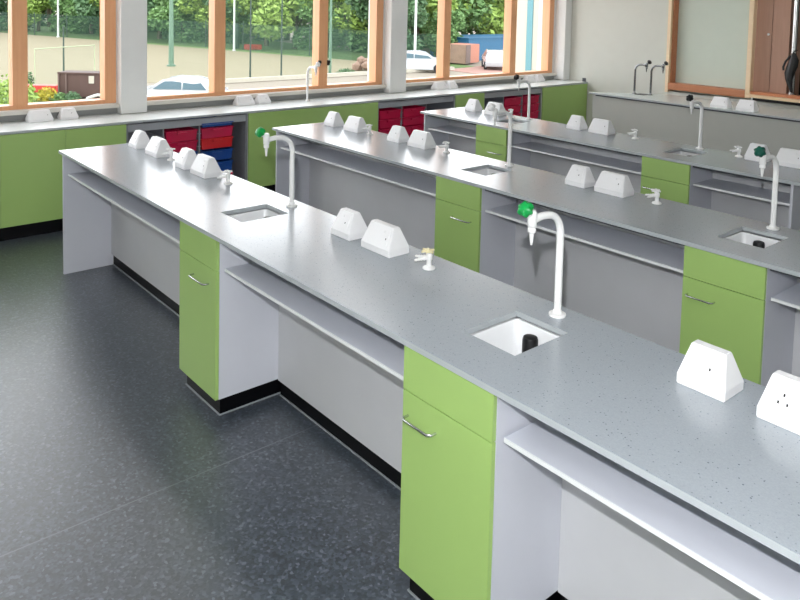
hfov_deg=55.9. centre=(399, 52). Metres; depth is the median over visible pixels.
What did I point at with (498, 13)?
tree
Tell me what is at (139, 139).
box
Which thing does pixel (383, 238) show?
box
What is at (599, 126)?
box
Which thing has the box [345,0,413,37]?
tree
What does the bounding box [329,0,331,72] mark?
pole
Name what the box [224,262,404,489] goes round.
bay
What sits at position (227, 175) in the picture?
tap
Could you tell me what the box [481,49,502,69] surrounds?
car
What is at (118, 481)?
floor
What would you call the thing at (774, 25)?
door
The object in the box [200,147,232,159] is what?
tray
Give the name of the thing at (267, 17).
tree
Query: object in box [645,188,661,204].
tap
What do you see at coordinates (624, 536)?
bay
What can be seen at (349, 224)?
box
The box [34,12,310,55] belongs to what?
fence
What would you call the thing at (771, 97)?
window
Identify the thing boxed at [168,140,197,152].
tray
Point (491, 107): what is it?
tap
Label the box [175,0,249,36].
tree
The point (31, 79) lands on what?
shrub
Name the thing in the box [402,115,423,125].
tray
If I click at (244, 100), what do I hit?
power socket
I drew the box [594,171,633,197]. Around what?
box
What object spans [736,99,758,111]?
box
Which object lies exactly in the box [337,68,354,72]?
shrub
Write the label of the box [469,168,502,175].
sink
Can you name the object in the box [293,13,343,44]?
tree
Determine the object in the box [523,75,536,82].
box
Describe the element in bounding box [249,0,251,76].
pole
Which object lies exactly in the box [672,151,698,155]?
sink
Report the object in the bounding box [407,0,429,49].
tree
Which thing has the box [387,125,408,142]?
box
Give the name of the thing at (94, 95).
car
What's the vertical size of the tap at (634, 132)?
0.085 m
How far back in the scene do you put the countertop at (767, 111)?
8.93 m
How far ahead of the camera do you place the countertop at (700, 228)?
4.38 m
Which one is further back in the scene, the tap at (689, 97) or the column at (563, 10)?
the column at (563, 10)
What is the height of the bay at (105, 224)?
0.879 m
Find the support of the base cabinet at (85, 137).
on the floor
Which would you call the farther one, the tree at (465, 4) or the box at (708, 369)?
the tree at (465, 4)
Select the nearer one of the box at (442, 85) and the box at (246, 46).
the box at (442, 85)
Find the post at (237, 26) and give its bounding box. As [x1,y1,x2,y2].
[235,23,239,48]
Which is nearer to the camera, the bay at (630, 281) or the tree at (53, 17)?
the bay at (630, 281)
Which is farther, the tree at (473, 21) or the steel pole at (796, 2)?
the tree at (473, 21)
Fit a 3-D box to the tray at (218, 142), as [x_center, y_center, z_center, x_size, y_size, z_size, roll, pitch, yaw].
[-1.908,0.871,7.503,0.344,0.100,0.416,-2,5,-40]
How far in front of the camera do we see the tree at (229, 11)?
80.96 m
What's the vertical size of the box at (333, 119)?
0.122 m
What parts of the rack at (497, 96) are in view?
rail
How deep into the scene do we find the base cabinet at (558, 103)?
10.82 m
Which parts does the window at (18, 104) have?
sill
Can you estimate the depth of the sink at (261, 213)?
4.09 m
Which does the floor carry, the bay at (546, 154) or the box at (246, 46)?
the bay at (546, 154)
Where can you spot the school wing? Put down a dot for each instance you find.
(527, 10)
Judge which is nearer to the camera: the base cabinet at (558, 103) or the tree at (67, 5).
the base cabinet at (558, 103)
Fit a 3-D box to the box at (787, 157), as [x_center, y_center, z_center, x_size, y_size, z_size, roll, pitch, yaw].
[2.856,0.766,5.483,0.120,0.122,0.205,-2,5,-40]
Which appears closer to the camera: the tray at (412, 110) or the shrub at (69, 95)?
the tray at (412, 110)
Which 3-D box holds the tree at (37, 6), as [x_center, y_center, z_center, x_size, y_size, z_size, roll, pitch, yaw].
[-48.218,-6.791,100.324,7.413,7.992,6.792,-1,4,-27]
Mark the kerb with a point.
(360, 73)
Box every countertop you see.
[0,79,587,134]
[59,143,799,564]
[272,122,799,276]
[420,107,799,185]
[588,92,799,120]
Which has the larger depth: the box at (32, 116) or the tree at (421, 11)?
the tree at (421, 11)
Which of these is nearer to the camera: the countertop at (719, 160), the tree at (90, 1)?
the countertop at (719, 160)
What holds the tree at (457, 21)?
on the ground at (295, 82)
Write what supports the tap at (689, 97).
on the countertop at (719, 160)
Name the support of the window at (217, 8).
attached to the wall window at (540, 1)
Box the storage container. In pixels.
[450,43,479,63]
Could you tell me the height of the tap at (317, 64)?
0.453 m
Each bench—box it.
[28,84,57,91]
[592,94,799,155]
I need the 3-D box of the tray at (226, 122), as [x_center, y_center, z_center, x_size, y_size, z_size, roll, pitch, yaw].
[-1.904,0.687,7.491,0.344,0.040,0.416,-2,5,-40]
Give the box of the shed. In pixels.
[430,34,503,59]
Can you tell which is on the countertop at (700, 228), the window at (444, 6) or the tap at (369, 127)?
the tap at (369, 127)
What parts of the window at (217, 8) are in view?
sill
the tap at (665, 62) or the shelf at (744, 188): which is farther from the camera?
the tap at (665, 62)
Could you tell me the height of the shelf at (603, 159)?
0.013 m
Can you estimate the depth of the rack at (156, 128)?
7.40 m
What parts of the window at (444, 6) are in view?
sill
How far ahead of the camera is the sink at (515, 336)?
2.72 m
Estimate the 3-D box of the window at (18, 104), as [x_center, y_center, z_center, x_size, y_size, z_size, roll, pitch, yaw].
[-4.689,-0.265,5.504,5.185,1.819,0.215,-2,5,-40]
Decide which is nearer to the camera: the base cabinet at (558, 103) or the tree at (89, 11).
the base cabinet at (558, 103)
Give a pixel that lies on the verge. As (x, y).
(57, 93)
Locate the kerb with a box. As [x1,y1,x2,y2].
[225,67,453,82]
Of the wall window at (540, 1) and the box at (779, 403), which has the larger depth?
the wall window at (540, 1)
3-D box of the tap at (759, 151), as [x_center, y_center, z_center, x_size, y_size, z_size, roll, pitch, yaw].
[1.863,0.690,3.825,0.257,0.453,0.063,-2,5,-40]
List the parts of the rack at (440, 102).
rail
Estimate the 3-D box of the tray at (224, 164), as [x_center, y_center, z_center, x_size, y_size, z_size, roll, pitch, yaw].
[-1.914,1.111,7.519,0.344,0.100,0.416,-2,5,-40]
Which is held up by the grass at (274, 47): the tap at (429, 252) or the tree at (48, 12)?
the tree at (48, 12)
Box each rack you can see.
[126,113,246,180]
[378,95,454,125]
[484,88,541,119]
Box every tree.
[0,0,35,30]
[7,0,53,30]
[36,8,67,26]
[47,0,99,33]
[54,0,99,33]
[73,0,99,19]
[88,0,148,25]
[147,0,186,39]
[147,0,207,42]
[147,25,167,31]
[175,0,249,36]
[202,0,256,43]
[203,28,258,37]
[226,0,289,45]
[246,25,289,40]
[249,0,328,48]
[292,0,361,49]
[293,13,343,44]
[308,0,368,50]
[344,17,413,52]
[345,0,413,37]
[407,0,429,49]
[407,0,458,38]
[419,0,478,34]
[420,0,498,47]
[420,10,465,56]
[465,0,504,33]
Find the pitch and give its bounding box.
[0,32,366,87]
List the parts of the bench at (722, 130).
shadow rail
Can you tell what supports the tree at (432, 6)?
on the ground at (295, 82)
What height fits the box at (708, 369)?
0.122 m
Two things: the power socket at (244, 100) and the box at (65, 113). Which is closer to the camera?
the box at (65, 113)
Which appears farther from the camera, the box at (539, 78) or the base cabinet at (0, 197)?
the box at (539, 78)
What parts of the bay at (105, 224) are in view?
panel, panel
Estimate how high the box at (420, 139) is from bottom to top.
0.122 m
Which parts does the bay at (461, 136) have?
panel, rail, panel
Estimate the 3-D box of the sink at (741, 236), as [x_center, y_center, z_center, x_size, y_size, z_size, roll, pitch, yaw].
[1.755,1.037,3.763,0.302,0.180,0.256,-2,5,-40]
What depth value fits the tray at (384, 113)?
8.78 m
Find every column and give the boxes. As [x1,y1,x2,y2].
[57,0,59,36]
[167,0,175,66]
[232,0,235,50]
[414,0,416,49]
[553,0,571,79]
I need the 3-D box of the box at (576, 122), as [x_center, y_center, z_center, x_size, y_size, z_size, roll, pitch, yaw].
[1.629,0.640,6.925,0.120,0.122,0.150,-2,5,-40]
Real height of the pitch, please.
0.100 m
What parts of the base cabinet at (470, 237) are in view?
door, drawer, handle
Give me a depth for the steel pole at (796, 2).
9.02 m
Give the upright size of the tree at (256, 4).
8.794 m
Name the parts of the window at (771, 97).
sill, rail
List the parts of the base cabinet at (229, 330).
handle, door, drawer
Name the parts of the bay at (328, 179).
panel, rail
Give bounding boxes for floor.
[0,231,415,599]
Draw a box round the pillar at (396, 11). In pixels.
[383,0,407,92]
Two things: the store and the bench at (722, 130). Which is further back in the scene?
the store
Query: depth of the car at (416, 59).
54.42 m
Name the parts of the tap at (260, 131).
knob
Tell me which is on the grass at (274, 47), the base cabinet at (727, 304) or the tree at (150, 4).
the tree at (150, 4)
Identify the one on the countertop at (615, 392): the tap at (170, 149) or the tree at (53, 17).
the tap at (170, 149)
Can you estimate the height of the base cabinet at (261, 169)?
0.876 m
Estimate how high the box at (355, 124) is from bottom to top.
0.122 m
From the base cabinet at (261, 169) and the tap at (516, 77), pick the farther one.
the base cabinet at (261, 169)
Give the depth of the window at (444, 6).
10.78 m
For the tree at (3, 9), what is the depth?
100.20 m
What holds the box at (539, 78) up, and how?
on the countertop at (11, 127)
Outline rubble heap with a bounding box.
[352,56,367,69]
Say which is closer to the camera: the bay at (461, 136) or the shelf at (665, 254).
the shelf at (665, 254)
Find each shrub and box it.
[0,73,39,104]
[28,72,35,83]
[34,87,59,100]
[50,92,65,100]
[63,91,81,100]
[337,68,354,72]
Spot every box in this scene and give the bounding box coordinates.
[25,109,52,122]
[57,108,78,119]
[129,130,149,148]
[145,136,169,157]
[175,147,196,169]
[190,153,221,178]
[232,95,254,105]
[244,44,261,49]
[254,94,270,103]
[324,111,343,126]
[331,207,366,240]
[343,116,367,132]
[361,219,408,257]
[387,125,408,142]
[407,130,435,148]
[431,81,447,89]
[446,81,457,88]
[465,99,481,111]
[484,102,505,115]
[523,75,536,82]
[535,75,544,81]
[565,164,595,187]
[566,115,587,129]
[588,118,614,134]
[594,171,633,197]
[676,340,743,401]
[710,96,731,108]
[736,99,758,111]
[744,143,770,161]
[756,370,799,434]
[776,148,799,168]
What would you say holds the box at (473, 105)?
on the countertop at (719, 160)
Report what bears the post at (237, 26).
on the grass at (274, 47)
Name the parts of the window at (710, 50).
rail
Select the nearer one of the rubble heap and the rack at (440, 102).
the rack at (440, 102)
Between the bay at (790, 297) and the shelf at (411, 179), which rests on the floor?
the bay at (790, 297)
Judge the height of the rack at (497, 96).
0.876 m
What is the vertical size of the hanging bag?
0.515 m
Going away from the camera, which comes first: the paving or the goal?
the goal
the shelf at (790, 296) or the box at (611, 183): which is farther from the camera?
the box at (611, 183)
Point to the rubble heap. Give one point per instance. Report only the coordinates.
(362, 62)
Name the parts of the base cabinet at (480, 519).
handle, door, drawer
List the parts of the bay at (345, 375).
panel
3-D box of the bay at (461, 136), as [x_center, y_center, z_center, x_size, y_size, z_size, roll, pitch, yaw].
[0.716,1.089,7.706,0.618,0.879,0.747,-2,5,-40]
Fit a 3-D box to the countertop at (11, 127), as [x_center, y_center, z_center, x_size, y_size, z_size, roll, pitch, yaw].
[-1.938,0.588,7.527,11.950,0.020,0.535,-2,5,-40]
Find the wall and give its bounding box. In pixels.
[569,0,799,127]
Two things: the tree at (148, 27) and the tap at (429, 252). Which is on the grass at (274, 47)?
the tree at (148, 27)
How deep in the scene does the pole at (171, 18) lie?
54.69 m
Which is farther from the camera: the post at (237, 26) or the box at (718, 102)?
the post at (237, 26)
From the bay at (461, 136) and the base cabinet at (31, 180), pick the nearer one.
the base cabinet at (31, 180)
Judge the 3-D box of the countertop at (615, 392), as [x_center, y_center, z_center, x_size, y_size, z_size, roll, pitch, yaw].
[0.333,0.971,2.658,0.655,0.020,7.880,-2,5,-40]
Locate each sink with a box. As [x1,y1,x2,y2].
[227,209,281,221]
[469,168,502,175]
[471,318,559,355]
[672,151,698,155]
[723,231,779,247]
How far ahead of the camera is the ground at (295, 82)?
47.93 m
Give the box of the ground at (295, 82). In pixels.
[2,11,481,101]
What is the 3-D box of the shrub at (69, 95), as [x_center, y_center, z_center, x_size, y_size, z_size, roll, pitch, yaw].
[-15.760,2.100,36.216,0.877,0.527,0.892,-2,5,-40]
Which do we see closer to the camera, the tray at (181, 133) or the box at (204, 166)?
the box at (204, 166)
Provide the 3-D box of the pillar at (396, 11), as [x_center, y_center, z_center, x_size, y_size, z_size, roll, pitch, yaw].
[-0.046,-0.553,9.297,0.260,2.095,0.140,-2,5,-40]
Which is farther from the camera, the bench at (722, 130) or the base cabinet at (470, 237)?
the bench at (722, 130)
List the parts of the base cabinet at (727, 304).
handle, door, drawer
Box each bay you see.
[62,155,179,315]
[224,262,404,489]
[275,131,435,254]
[424,114,475,153]
[485,189,684,351]
[504,420,799,599]
[512,131,641,192]
[693,166,799,230]
[770,269,799,376]
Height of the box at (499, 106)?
0.122 m
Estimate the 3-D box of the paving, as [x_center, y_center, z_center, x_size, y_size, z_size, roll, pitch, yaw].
[6.977,1.339,58.707,7.500,0.100,6.000,-2,5,-40]
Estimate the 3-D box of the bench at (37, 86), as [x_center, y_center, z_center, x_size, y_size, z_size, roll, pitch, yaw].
[-18.665,1.862,39.044,1.900,0.350,0.600,1,4,0]
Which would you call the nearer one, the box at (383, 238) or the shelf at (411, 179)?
the box at (383, 238)
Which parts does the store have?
post, post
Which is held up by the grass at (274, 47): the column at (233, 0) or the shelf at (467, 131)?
the column at (233, 0)
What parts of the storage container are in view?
door, container door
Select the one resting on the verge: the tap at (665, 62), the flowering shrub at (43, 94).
the flowering shrub at (43, 94)
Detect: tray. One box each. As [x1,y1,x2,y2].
[164,127,197,142]
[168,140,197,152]
[184,116,233,127]
[200,125,233,138]
[200,136,232,149]
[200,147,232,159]
[216,159,232,170]
[378,118,401,128]
[378,127,391,133]
[379,107,401,119]
[402,105,425,116]
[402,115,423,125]
[403,124,423,134]
[504,96,521,105]
[504,105,521,112]
[522,94,539,103]
[522,103,539,111]
[522,111,538,118]
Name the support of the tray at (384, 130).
in the rack at (440, 102)
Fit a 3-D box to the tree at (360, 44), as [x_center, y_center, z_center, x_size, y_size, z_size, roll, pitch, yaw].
[-1.836,-4.582,76.645,8.057,10.213,8.564,2,4,10]
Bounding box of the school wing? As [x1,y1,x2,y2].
[515,0,538,71]
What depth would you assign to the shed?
68.03 m
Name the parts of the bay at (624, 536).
panel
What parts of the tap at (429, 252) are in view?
lever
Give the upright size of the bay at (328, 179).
0.879 m
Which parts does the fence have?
fence post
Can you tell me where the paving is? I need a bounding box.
[450,66,502,73]
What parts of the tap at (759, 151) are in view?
knob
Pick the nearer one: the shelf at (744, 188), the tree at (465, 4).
the shelf at (744, 188)
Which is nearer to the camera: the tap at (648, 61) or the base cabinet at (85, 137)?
the base cabinet at (85, 137)
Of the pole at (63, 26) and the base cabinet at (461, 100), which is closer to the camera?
the base cabinet at (461, 100)
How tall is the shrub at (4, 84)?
1.543 m
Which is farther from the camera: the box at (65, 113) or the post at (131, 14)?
the post at (131, 14)
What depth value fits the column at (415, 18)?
57.38 m
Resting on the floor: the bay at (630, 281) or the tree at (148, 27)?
the bay at (630, 281)
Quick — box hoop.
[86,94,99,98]
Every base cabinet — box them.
[0,129,65,240]
[0,197,0,227]
[65,124,125,149]
[179,207,282,415]
[247,102,377,191]
[399,316,561,599]
[434,167,516,286]
[454,93,484,109]
[475,120,530,166]
[541,84,586,123]
[640,150,712,209]
[679,230,796,386]
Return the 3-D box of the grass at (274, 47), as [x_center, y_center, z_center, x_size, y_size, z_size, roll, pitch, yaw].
[-38.584,-2.049,93.330,34.000,0.100,108.000,-2,5,-40]
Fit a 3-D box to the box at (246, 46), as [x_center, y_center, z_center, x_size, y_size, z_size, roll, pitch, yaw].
[-14.629,-0.548,74.896,1.400,0.500,1.200,-2,5,-40]
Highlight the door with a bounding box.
[753,0,799,94]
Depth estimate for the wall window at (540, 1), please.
8.80 m
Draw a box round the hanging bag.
[782,50,798,92]
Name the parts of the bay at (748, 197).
rail, panel, panel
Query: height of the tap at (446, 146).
0.085 m
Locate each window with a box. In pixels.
[0,0,118,121]
[6,0,555,121]
[147,0,385,105]
[406,0,556,89]
[665,0,757,98]
[745,79,799,105]
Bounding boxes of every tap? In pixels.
[161,147,174,160]
[217,170,232,184]
[255,127,296,206]
[304,62,319,100]
[362,124,372,134]
[414,248,434,270]
[438,141,449,152]
[487,103,513,166]
[514,74,531,119]
[517,201,565,318]
[627,129,637,138]
[632,60,651,93]
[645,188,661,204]
[648,61,667,94]
[686,94,703,149]
[730,145,742,157]
[754,146,779,230]
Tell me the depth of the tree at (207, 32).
94.06 m
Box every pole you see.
[63,26,64,70]
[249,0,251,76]
[280,0,282,75]
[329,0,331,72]
[787,0,799,94]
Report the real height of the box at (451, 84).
0.098 m
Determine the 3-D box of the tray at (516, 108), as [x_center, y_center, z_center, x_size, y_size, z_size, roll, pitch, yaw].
[1.396,0.758,10.307,0.344,0.100,0.416,-2,5,-40]
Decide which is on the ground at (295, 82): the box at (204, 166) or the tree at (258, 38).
the tree at (258, 38)
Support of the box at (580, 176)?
on the countertop at (700, 228)
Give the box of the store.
[57,70,99,97]
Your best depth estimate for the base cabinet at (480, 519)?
2.38 m
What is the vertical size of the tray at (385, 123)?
0.100 m
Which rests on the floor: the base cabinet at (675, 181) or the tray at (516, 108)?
the base cabinet at (675, 181)
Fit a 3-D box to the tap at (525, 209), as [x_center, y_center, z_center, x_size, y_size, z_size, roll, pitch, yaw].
[0.506,0.737,2.673,0.257,0.453,0.063,-2,5,-40]
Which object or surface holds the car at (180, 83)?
on the ground at (295, 82)
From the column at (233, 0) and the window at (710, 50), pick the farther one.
the column at (233, 0)
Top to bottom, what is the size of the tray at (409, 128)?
0.100 m
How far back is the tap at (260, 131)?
4.09 m
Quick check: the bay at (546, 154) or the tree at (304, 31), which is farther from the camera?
the tree at (304, 31)
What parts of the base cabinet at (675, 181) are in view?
door, drawer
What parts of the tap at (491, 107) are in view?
knob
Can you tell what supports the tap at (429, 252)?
on the countertop at (615, 392)
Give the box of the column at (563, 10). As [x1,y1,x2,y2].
[553,0,571,79]
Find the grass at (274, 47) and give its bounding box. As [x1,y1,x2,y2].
[0,21,473,67]
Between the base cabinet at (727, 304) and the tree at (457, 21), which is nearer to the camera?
the base cabinet at (727, 304)
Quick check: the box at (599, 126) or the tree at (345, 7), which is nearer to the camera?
the box at (599, 126)
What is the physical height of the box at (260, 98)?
0.098 m
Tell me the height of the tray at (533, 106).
0.100 m
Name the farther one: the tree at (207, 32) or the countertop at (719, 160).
the tree at (207, 32)
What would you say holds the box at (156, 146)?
on the countertop at (615, 392)
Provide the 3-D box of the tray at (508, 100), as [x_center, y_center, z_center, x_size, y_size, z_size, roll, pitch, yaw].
[1.399,0.648,10.299,0.344,0.100,0.416,-2,5,-40]
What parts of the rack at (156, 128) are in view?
rail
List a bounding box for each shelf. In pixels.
[70,171,179,240]
[226,262,404,375]
[283,143,435,193]
[431,125,475,137]
[487,202,683,269]
[512,142,641,171]
[694,178,789,203]
[772,282,799,305]
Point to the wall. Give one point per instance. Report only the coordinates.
(609, 38)
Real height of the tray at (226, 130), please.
0.100 m
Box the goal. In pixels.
[34,45,94,83]
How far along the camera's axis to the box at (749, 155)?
5.66 m
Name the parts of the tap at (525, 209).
knob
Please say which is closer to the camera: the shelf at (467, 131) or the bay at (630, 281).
the bay at (630, 281)
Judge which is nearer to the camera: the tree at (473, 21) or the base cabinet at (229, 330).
the base cabinet at (229, 330)
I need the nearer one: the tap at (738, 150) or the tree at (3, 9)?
the tap at (738, 150)
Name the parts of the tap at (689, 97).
knob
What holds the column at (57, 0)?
on the pitch
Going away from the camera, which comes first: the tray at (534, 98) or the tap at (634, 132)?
the tap at (634, 132)
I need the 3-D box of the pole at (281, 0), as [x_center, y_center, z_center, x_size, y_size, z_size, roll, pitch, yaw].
[-7.593,-0.943,48.341,0.186,5.200,0.186,-2,5,-40]
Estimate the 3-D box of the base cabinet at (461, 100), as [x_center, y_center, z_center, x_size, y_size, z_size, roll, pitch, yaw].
[0.715,0.949,9.803,0.520,0.876,0.535,-2,5,-40]
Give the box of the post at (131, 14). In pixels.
[117,0,146,113]
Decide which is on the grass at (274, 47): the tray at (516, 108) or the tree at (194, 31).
the tree at (194, 31)
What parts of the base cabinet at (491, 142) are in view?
door, drawer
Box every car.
[147,75,228,94]
[406,50,436,71]
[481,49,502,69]
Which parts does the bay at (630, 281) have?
rail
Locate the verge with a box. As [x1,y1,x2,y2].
[0,93,61,103]
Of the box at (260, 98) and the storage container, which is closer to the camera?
the box at (260, 98)
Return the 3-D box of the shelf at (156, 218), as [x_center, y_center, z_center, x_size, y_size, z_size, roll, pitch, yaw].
[-1.631,0.942,4.773,0.307,0.013,1.967,-2,5,-40]
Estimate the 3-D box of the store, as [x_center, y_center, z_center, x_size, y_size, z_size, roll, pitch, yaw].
[-15.642,1.581,37.350,2.200,1.280,1.130,1,4,0]
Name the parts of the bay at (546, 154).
rail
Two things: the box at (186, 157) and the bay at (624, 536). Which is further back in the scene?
the box at (186, 157)
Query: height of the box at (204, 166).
0.122 m
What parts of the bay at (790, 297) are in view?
rail, panel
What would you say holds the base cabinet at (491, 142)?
on the floor
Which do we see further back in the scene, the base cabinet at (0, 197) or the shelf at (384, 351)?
the base cabinet at (0, 197)
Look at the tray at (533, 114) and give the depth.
10.45 m

